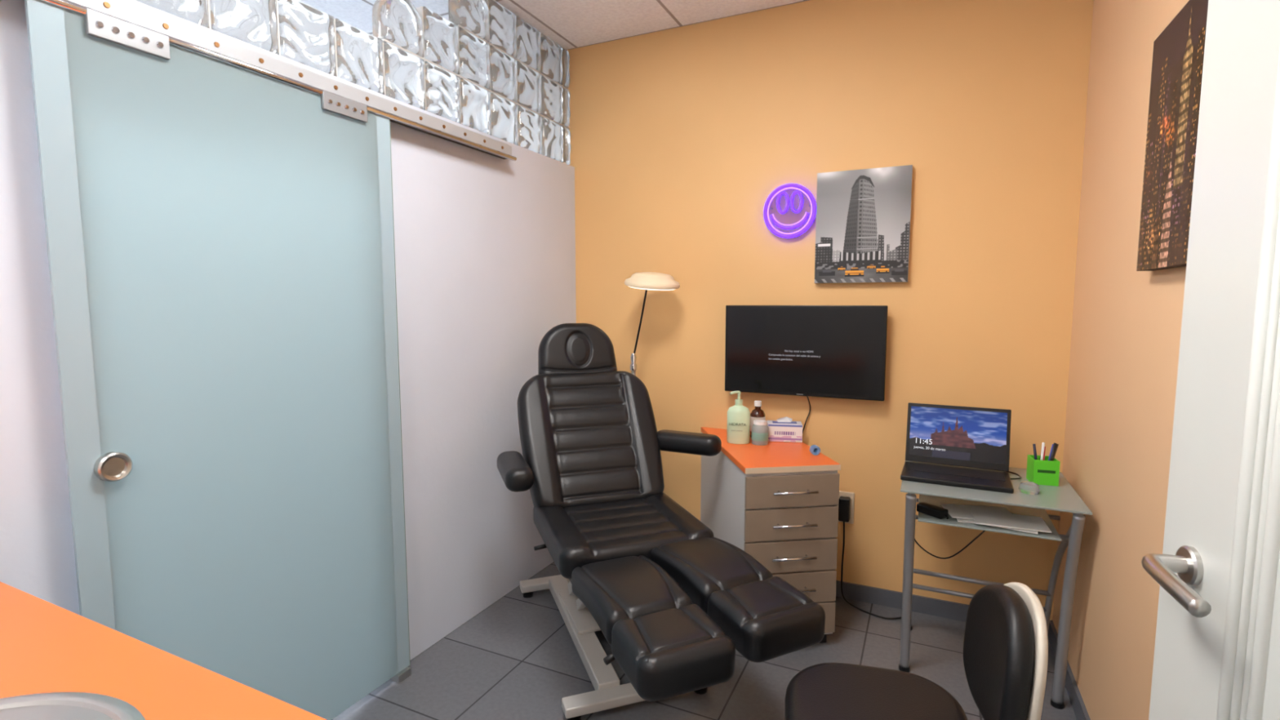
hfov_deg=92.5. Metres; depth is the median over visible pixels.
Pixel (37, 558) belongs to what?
wall
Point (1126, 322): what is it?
wall
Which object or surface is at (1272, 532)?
trim
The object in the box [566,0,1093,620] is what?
wall
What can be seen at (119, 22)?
sliding door rail
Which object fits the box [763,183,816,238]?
sign
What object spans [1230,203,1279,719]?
trim
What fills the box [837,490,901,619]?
wall outlet
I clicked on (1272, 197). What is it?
trim
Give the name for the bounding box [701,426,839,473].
countertop
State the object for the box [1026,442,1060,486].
pen holder
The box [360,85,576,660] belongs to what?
wall
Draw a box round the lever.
[1141,553,1211,617]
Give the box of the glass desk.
[898,460,1092,709]
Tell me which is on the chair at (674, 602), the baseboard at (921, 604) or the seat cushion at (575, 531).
the seat cushion at (575, 531)
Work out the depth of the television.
2.82 m
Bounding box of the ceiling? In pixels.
[299,0,808,49]
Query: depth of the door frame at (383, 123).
2.20 m
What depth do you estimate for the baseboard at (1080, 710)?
2.15 m
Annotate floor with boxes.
[331,561,1076,719]
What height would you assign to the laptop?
0.249 m
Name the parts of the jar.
lid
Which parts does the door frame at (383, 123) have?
pane edge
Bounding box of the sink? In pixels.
[0,691,145,719]
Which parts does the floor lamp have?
arm, lamp shade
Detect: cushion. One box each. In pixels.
[517,370,664,508]
[533,492,714,579]
[537,323,617,374]
[571,555,692,645]
[611,604,735,702]
[650,536,773,614]
[707,576,825,662]
[785,662,968,719]
[963,583,1034,719]
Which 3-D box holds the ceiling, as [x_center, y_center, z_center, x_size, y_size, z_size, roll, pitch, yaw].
[-1.276,-1.537,1.333,4.834,0.100,4.570,3,6,25]
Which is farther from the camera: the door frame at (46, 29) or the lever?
the door frame at (46, 29)
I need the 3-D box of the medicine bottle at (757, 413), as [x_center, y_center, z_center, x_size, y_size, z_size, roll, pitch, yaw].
[0.558,0.280,2.905,0.071,0.174,0.071,3,6,25]
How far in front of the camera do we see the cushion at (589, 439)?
2.64 m
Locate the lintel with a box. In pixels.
[121,0,359,88]
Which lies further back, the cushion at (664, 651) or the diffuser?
the diffuser
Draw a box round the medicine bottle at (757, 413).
[750,400,765,437]
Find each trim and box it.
[1216,48,1279,719]
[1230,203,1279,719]
[1246,382,1279,719]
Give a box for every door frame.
[24,0,115,630]
[376,114,410,672]
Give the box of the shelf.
[917,493,1062,541]
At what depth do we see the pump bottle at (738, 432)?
2.77 m
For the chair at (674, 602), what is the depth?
2.17 m
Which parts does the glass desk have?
leg, leg, leg, rail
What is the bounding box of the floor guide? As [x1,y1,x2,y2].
[391,666,411,683]
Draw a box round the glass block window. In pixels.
[134,0,570,164]
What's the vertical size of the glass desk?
0.743 m
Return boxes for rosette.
[1175,545,1204,585]
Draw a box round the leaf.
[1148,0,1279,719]
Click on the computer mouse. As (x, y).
(1029, 487)
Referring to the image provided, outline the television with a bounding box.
[724,305,888,433]
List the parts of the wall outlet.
plate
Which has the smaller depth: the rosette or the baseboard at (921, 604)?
the rosette
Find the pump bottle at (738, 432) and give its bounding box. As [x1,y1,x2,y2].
[726,391,750,444]
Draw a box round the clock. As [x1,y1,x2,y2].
[915,437,932,444]
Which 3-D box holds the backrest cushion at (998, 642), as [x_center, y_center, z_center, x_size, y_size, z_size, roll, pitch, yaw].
[0.763,0.635,1.303,0.062,0.300,0.288,5,6,13]
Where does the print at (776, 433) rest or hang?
attached to the tissue box
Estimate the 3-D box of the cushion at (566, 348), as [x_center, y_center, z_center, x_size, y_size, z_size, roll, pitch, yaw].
[-0.299,-0.035,2.887,0.373,0.280,0.100,-2,-12,-20]
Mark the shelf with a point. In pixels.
(935, 500)
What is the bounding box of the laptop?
[900,402,1021,493]
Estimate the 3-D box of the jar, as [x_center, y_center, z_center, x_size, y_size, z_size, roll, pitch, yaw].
[0.544,0.327,2.773,0.075,0.106,0.075,3,6,25]
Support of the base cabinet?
on the floor
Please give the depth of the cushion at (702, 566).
1.94 m
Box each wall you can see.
[0,0,79,615]
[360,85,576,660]
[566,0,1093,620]
[1052,0,1189,719]
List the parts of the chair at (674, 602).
armrest, seat lever, lift arm, plate, lift arm, adjust lever, armrest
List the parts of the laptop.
lid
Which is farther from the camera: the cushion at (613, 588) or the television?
the television
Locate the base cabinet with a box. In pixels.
[700,426,840,643]
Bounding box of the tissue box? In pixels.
[767,416,802,442]
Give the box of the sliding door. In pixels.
[63,8,398,719]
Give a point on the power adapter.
(927, 508)
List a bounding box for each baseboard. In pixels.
[835,580,1049,635]
[1048,619,1090,719]
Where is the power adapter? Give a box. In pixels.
[916,502,948,519]
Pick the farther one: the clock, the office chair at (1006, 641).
the clock
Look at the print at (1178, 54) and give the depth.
1.38 m
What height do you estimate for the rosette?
0.056 m
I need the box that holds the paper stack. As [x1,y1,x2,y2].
[940,503,1051,533]
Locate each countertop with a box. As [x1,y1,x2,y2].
[0,582,326,719]
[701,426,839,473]
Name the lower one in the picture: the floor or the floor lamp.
the floor
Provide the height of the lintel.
0.135 m
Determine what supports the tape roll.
on the countertop
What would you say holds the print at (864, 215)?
attached to the wall at (682, 137)
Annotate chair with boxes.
[497,323,825,719]
[785,582,1048,719]
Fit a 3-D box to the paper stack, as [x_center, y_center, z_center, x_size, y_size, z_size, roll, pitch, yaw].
[1.252,0.556,2.180,0.327,0.014,0.240,3,6,25]
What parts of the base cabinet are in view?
drawer, drawer, drawer, handle, handle, handle, drawer, handle, drawer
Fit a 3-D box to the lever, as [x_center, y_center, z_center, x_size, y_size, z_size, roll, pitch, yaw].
[0.763,0.313,0.860,0.061,0.034,0.145,2,6,17]
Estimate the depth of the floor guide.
2.27 m
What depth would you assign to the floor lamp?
2.91 m
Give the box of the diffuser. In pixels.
[629,286,675,290]
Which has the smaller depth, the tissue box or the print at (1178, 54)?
the print at (1178, 54)
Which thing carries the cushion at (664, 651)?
on the chair at (674, 602)
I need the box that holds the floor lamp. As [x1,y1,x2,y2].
[624,271,679,375]
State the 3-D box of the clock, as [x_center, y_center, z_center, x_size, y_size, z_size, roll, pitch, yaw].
[1.134,0.324,2.446,0.059,0.021,0.001,3,-6,27]
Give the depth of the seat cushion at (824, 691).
1.42 m
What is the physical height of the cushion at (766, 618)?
0.115 m
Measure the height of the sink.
0.167 m
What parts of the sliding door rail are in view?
hanger plate, hanger plate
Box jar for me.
[751,419,768,445]
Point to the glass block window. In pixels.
(484, 68)
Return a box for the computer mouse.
[1018,480,1039,494]
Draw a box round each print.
[768,424,802,442]
[814,164,912,283]
[1136,0,1208,271]
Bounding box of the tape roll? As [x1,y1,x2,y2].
[809,444,820,455]
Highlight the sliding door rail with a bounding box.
[39,0,516,161]

